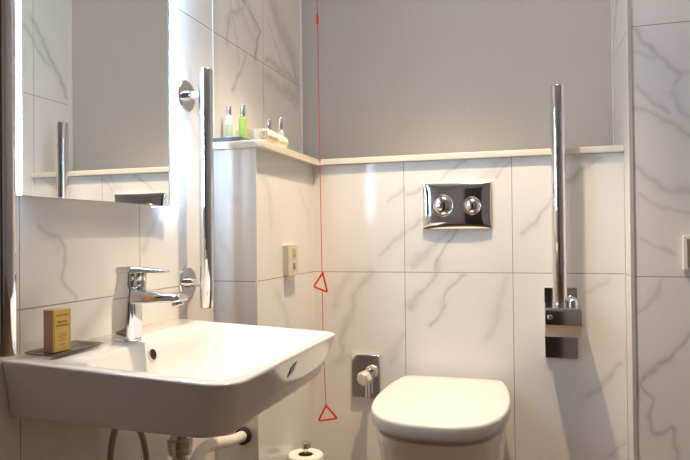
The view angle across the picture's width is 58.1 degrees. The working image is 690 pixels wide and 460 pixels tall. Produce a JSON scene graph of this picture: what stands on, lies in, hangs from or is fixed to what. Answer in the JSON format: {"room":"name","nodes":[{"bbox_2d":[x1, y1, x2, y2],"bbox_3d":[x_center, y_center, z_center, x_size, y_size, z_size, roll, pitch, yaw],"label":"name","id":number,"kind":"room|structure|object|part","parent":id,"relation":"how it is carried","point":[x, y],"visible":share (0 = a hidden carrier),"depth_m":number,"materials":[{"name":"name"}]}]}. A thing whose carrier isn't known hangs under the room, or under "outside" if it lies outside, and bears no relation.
{"room":"accessible hotel bathroom","nodes":[
{"label":"accessible hotel bathroom","id":0,"kind":"room"},
{"bbox_2d":[0,0,299,459],"bbox_3d":[-0.597,-0.245,0.962,0.001,2.450,3.000,-1,-1,17],"label":"wall","id":1,"kind":"structure","parent":0,"point":[69,251],"depth_m":1.45,"materials":[{"name":"tile"}]},
{"bbox_2d":[0,0,17,356],"bbox_3d":[-0.553,-0.313,0.968,0.084,1.014,0.080,-1,-1,17],"label":"grab rail","id":2,"kind":"object","parent":1,"relation":"attached to","point":[8,145],"visible":1,"depth_m":0.95,"materials":[{"name":"silver metal"}]},
{"bbox_2d":[16,0,177,206],"bbox_3d":[-0.492,-0.468,1.268,0.032,0.822,0.492,-1,-1,17],"label":"wall mirror","id":3,"kind":"object","parent":1,"relation":"attached to","point":[96,80],"visible":0.82,"depth_m":1.23,"materials":[{"name":"grey mirror"}]},
{"bbox_2d":[2,319,334,437],"bbox_3d":[-0.292,0.288,1.224,0.420,0.147,0.534,-1,-1,17],"label":"basin","id":4,"kind":"object","parent":1,"relation":"attached to","point":[184,377],"visible":1,"depth_m":1.03,"materials":[{"name":"white ceramic"}]},
{"bbox_2d":[24,340,103,356],"bbox_3d":[-0.501,0.212,1.115,0.066,0.006,0.130,-1,-1,17],"label":"soap tray","id":5,"kind":"object","parent":4,"relation":"on","point":[76,345],"visible":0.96,"depth_m":1.10,"materials":[{"name":"silver metal"}]},
{"bbox_2d":[43,308,70,352],"bbox_3d":[-0.505,0.175,1.091,0.023,0.074,0.039,-1,-1,23],"label":"soap box","id":6,"kind":"object","parent":5,"relation":"on","point":[57,321],"visible":1,"depth_m":1.08,"materials":[{"name":"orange cardboard"}]},
{"bbox_2d":[54,314,67,350],"bbox_3d":[-0.495,0.175,1.086,0.001,0.066,0.034,-1,-1,23],"label":"print","id":7,"kind":"object","parent":6,"relation":"attached to","point":[60,320],"depth_m":1.08,"materials":[{"name":"brown"}]},
{"bbox_3d":[-0.495,0.175,1.087,0.001,0.072,0.038,-1,-1,23],"label":"panel","id":8,"kind":"part","parent":6,"relation":"part of","materials":[{"name":"yellow cardboard"}]},
{"bbox_2d":[107,429,117,459],"bbox_3d":[-0.470,0.465,1.211,0.083,0.204,0.034,0,-1,-15],"label":"hose","id":9,"kind":"object","parent":4,"relation":"attached to","point":[111,446],"visible":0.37,"depth_m":1.21,"materials":[{"name":"metal"}]},
{"bbox_2d":[137,432,149,459],"bbox_3d":[-0.433,0.466,1.306,0.045,0.203,0.103,0,-1,-30],"label":"hose","id":10,"kind":"object","parent":4,"relation":"attached to","point":[141,435],"visible":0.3,"depth_m":1.30,"materials":[{"name":"metal"}]},
{"bbox_2d":[111,266,187,342],"bbox_3d":[-0.388,0.147,1.227,0.158,0.148,0.053,-1,-1,17],"label":"mixer tap","id":11,"kind":"object","parent":4,"relation":"on","point":[130,292],"visible":1,"depth_m":1.22,"materials":[{"name":"silver metal"}]},
{"bbox_3d":[-0.398,0.079,1.230,0.104,0.013,0.042,-1,-1,17],"label":"lever","id":12,"kind":"part","parent":11,"relation":"part of","materials":[{"name":"silver metal"}]},
{"bbox_3d":[-0.370,0.131,1.221,0.119,0.028,0.041,-1,-1,17],"label":"spout","id":13,"kind":"part","parent":11,"relation":"part of","materials":[{"name":"silver metal"}]},
{"bbox_2d":[167,427,250,459],"bbox_3d":[-0.306,0.474,1.449,0.062,0.218,0.521,-1,-1,4],"label":"trap","id":14,"kind":"object","parent":4,"relation":"attached to","point":[179,448],"visible":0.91,"depth_m":1.34,"materials":[{"name":"white plastic"}]},
{"bbox_2d":[177,68,213,308],"bbox_3d":[-0.371,-0.106,1.582,0.076,0.608,0.080,-1,-1,17],"label":"grab rail","id":15,"kind":"object","parent":1,"relation":"attached to","point":[186,95],"visible":0.99,"depth_m":1.56,"materials":[{"name":"silver metal"}]},
{"bbox_3d":[-0.383,-0.345,1.588,0.048,0.027,0.027,-1,-1,17],"label":"stem","id":16,"kind":"part","parent":15,"relation":"part of","materials":[{"name":"silver metal"}]},
{"bbox_3d":[-0.379,0.134,1.583,0.048,0.027,0.027,-1,-1,17],"label":"stem","id":17,"kind":"part","parent":15,"relation":"part of","materials":[{"name":"silver metal"}]},
{"bbox_2d":[212,0,214,137],"bbox_3d":[-0.372,-0.853,1.740,0.002,1.217,0.004,-1,-1,17],"label":"trim","id":18,"kind":"structure","parent":1,"relation":"attached to","point":[212,0],"depth_m":1.74,"materials":[{"name":"white"}]},
{"bbox_2d":[214,148,256,459],"bbox_3d":[-0.300,0.381,1.711,0.128,1.208,0.001,-1,-1,17],"label":"wall","id":19,"kind":"structure","parent":0,"point":[234,198],"depth_m":1.71,"materials":[{"name":"tile"}]},
{"bbox_2d":[256,148,315,459],"bbox_3d":[-0.172,0.381,1.917,0.001,1.208,0.469,-1,-1,17],"label":"wall","id":20,"kind":"structure","parent":0,"point":[284,185],"depth_m":1.89,"materials":[{"name":"tile"}]},
{"bbox_2d":[254,148,258,459],"bbox_3d":[-0.239,0.379,1.694,0.006,1.204,0.006,-1,-1,17],"label":"trim","id":21,"kind":"structure","parent":20,"relation":"attached to","point":[255,149],"depth_m":1.69,"materials":[{"name":"white"}]},
{"bbox_2d":[283,244,298,275],"bbox_3d":[-0.166,0.092,1.914,0.022,0.096,0.087,-1,-1,17],"label":"fused spur","id":22,"kind":"object","parent":20,"relation":"attached to","point":[291,251],"visible":1,"depth_m":1.89,"materials":[{"name":"beige plastic"}]},
{"bbox_2d":[302,0,612,158],"bbox_3d":[0.360,-0.842,2.246,1.117,1.250,0.001,-1,-1,17],"label":"wall","id":23,"kind":"structure","parent":0,"point":[397,77],"depth_m":2.24,"materials":[{"name":"grey paint"}]},
{"bbox_2d":[299,0,302,153],"bbox_3d":[-0.172,-0.849,2.400,0.010,1.217,0.008,-1,-1,17],"label":"trim","id":24,"kind":"structure","parent":23,"relation":"attached to","point":[300,1],"depth_m":2.39,"materials":[{"name":"white"}]},
{"bbox_2d":[611,0,614,145],"bbox_3d":[0.889,-0.863,2.074,0.003,1.217,0.028,-1,-1,17],"label":"trim","id":25,"kind":"structure","parent":23,"relation":"attached to","point":[611,0],"depth_m":2.06,"materials":[{"name":"white"}]},
{"bbox_2d":[313,152,625,459],"bbox_3d":[0.369,0.377,2.000,0.989,1.208,0.001,-1,-1,17],"label":"wall","id":26,"kind":"structure","parent":0,"point":[454,303],"depth_m":1.98,"materials":[{"name":"tile"}]},
{"bbox_2d":[351,354,380,397],"bbox_3d":[0.061,0.489,2.048,0.100,0.145,0.082,-1,-1,17],"label":"shutoff valve","id":27,"kind":"object","parent":26,"relation":"attached to","point":[366,368],"visible":0.96,"depth_m":2.07,"materials":[{"name":"silver metal"}]},
{"bbox_3d":[0.063,0.484,2.026,0.050,0.051,0.038,-1,-1,33],"label":"knob","id":28,"kind":"part","parent":27,"relation":"part of","materials":[{"name":"silver metal"}]},
{"bbox_2d":[365,384,369,397],"bbox_3d":[0.075,0.518,2.053,0.017,0.069,0.017,-1,-1,17],"label":"outlet","id":29,"kind":"object","parent":27,"relation":"attached to","point":[367,388],"depth_m":2.05,"materials":[{"name":"silver metal"}]},
{"bbox_3d":[0.075,0.479,2.051,0.032,0.032,0.048,-1,-1,17],"label":"stem","id":30,"kind":"part","parent":27,"relation":"part of","materials":[{"name":"silver metal"}]},
{"bbox_2d":[213,140,623,165],"bbox_3d":[0.265,-0.238,1.900,1.115,0.020,0.709,-1,-1,17],"label":"ledge","id":31,"kind":"object","parent":26,"relation":"on","point":[263,145],"visible":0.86,"depth_m":1.95,"materials":[{"name":"stone"}]},
{"bbox_2d":[213,137,250,141],"bbox_3d":[-0.308,-0.249,1.766,0.092,0.012,0.115,-1,-1,17],"label":"tray","id":32,"kind":"object","parent":31,"relation":"on","point":[225,138],"visible":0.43,"depth_m":1.71,"materials":[{"name":"blue"}]},
{"bbox_2d":[225,106,232,136],"bbox_3d":[-0.332,-0.302,1.775,0.022,0.104,0.022,-1,-1,17],"label":"toiletry bottle","id":33,"kind":"object","parent":32,"relation":"on","point":[228,120],"visible":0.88,"depth_m":1.77,"materials":[{"name":"white"}]},
{"bbox_2d":[239,104,246,137],"bbox_3d":[-0.294,-0.306,1.788,0.023,0.111,0.023,-1,-1,17],"label":"toiletry bottle","id":34,"kind":"object","parent":32,"relation":"on","point":[242,120],"visible":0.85,"depth_m":1.78,"materials":[{"name":"green plastic"}]},
{"bbox_2d":[235,128,264,139],"bbox_3d":[-0.270,-0.270,1.864,0.112,0.053,0.080,-1,-1,17],"label":"folded towel","id":35,"kind":"object","parent":31,"relation":"on","point":[252,134],"visible":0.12,"depth_m":1.82,"materials":[{"name":"white fabric"}]},
{"bbox_2d":[258,128,278,143],"bbox_3d":[-0.217,-0.266,1.766,0.034,0.037,0.076,-1,-1,17],"label":"rolled towel","id":36,"kind":"object","parent":31,"relation":"on","point":[268,135],"visible":0.98,"depth_m":1.74,"materials":[{"name":"white fabric"}]},
{"bbox_2d":[266,119,270,129],"bbox_3d":[-0.239,-0.294,1.951,0.024,0.104,0.024,-1,-1,17],"label":"toiletry bottle","id":37,"kind":"object","parent":31,"relation":"on","point":[268,121],"visible":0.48,"depth_m":1.94,"materials":[{"name":"white"}]},
{"bbox_2d":[277,118,283,136],"bbox_3d":[-0.201,-0.296,1.940,0.024,0.107,0.024,-1,-1,17],"label":"toiletry bottle","id":38,"kind":"object","parent":31,"relation":"on","point":[280,131],"visible":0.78,"depth_m":1.93,"materials":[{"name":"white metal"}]},
{"bbox_2d":[276,134,287,147],"bbox_3d":[-0.198,-0.267,1.863,0.034,0.038,0.078,-1,-1,17],"label":"rolled towel","id":39,"kind":"object","parent":31,"relation":"on","point":[282,141],"visible":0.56,"depth_m":1.85,"materials":[{"name":"white fabric"}]},
{"bbox_2d":[422,182,490,228],"bbox_3d":[0.356,-0.078,1.990,0.217,0.148,0.036,-1,-1,17],"label":"flush plate","id":40,"kind":"object","parent":26,"relation":"attached to","point":[467,205],"visible":1,"depth_m":1.99,"materials":[{"name":"silver metal"}]},
{"bbox_2d":[544,84,581,358],"bbox_3d":[0.648,-0.022,1.860,0.101,0.830,0.114,-1,-1,17],"label":"support rail","id":41,"kind":"object","parent":26,"relation":"attached to","point":[562,309],"visible":1,"depth_m":1.85,"materials":[{"name":"silver metal"}]},
{"bbox_3d":[0.663,0.285,1.908,0.096,0.217,0.010,-1,-1,17],"label":"wall plate","id":42,"kind":"part","parent":41,"relation":"part of","materials":[{"name":"silver metal"}]},
{"bbox_2d":[622,152,627,459],"bbox_3d":[0.840,0.369,1.857,0.004,1.204,0.006,-1,-1,17],"label":"trim","id":43,"kind":"structure","parent":26,"relation":"attached to","point":[622,152],"depth_m":1.86,"materials":[{"name":"white"}]},
{"bbox_2d":[613,0,632,459],"bbox_3d":[0.851,-0.250,1.911,0.001,2.450,0.356,-1,-1,17],"label":"wall","id":44,"kind":"structure","parent":0,"point":[619,6],"depth_m":1.84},
{"bbox_2d":[631,0,689,459],"bbox_3d":[1.367,-0.259,1.572,1.183,2.450,0.001,-1,-1,17],"label":"wall panel","id":45,"kind":"object","parent":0,"point":[660,29],"visible":1,"depth_m":1.72,"materials":[{"name":"tile"}]},
{"bbox_2d":[627,0,637,459],"bbox_3d":[0.801,-0.251,1.741,0.010,2.444,0.010,-1,-1,17],"label":"trim","id":46,"kind":"structure","parent":45,"relation":"attached to","point":[629,47],"depth_m":1.73,"materials":[{"name":"white"}]},
{"bbox_2d":[682,236,689,269],"bbox_3d":[0.968,0.062,1.680,0.096,0.093,0.015,-1,-1,17],"label":"wall socket plate","id":47,"kind":"object","parent":45,"relation":"attached to","point":[686,239],"visible":1,"depth_m":1.69,"materials":[{"name":"white plastic"}]},
{"label":"ceiling","id":48,"kind":"structure","parent":0,"visible":0},
{"bbox_2d":[313,3,336,421],"bbox_3d":[-0.072,-0.419,2.040,0.075,2.089,0.011,-1,-1,5],"label":"pull cord","id":49,"kind":"object","parent":48,"relation":"hanging from","point":[317,16],"visible":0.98,"depth_m":2.03,"materials":[{"name":"red fabric"}]},
{"bbox_3d":[-0.090,-0.661,2.045,0.016,1.604,0.003,-1,-1,17],"label":"cord","id":50,"kind":"part","parent":49,"relation":"part of","materials":[{"name":"fabric"}]},
{"bbox_3d":[-0.080,0.172,2.035,0.048,0.065,0.007,-1,-1,-2],"label":"handle","id":51,"kind":"part","parent":49,"relation":"part of","materials":[{"name":"red plastic"}]},
{"bbox_3d":[-0.068,0.385,2.031,0.012,0.378,0.003,-1,-1,17],"label":"cord","id":52,"kind":"part","parent":49,"relation":"part of","materials":[{"name":"fabric"}]},
{"bbox_3d":[-0.056,0.599,2.028,0.063,0.053,0.007,-1,-1,3],"label":"handle","id":53,"kind":"part","parent":49,"relation":"part of","materials":[{"name":"red plastic"}]},
{"label":"floor","id":54,"kind":"structure","parent":0,"visible":0},
{"bbox_2d":[300,440,310,455],"bbox_3d":[-0.118,0.814,1.885,0.100,0.340,0.100,-1,-1,17],"label":"stand","id":55,"kind":"object","parent":54,"relation":"on","point":[305,445],"visible":1,"depth_m":1.88,"materials":[{"name":"silver metal"}]},
{"bbox_2d":[288,448,323,459],"bbox_3d":[-0.119,0.729,1.886,0.108,0.101,0.108,-1,-1,17],"label":"toilet roll","id":56,"kind":"object","parent":55,"relation":"on","point":[313,454],"visible":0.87,"depth_m":1.88,"materials":[{"name":"paper"}]},
{"bbox_2d":[371,376,510,459],"bbox_3d":[0.276,0.720,1.734,0.367,0.513,0.558,-1,-1,17],"label":"toilet","id":57,"kind":"object","parent":54,"relation":"on","point":[413,417],"visible":1,"depth_m":1.56,"materials":[{"name":"white ceramic"}]},
{"bbox_3d":[0.269,0.507,1.718,0.317,0.016,0.472,-1,-1,17],"label":"seat","id":58,"kind":"part","parent":57,"relation":"part of","materials":[{"name":"white plastic"}]}
]}

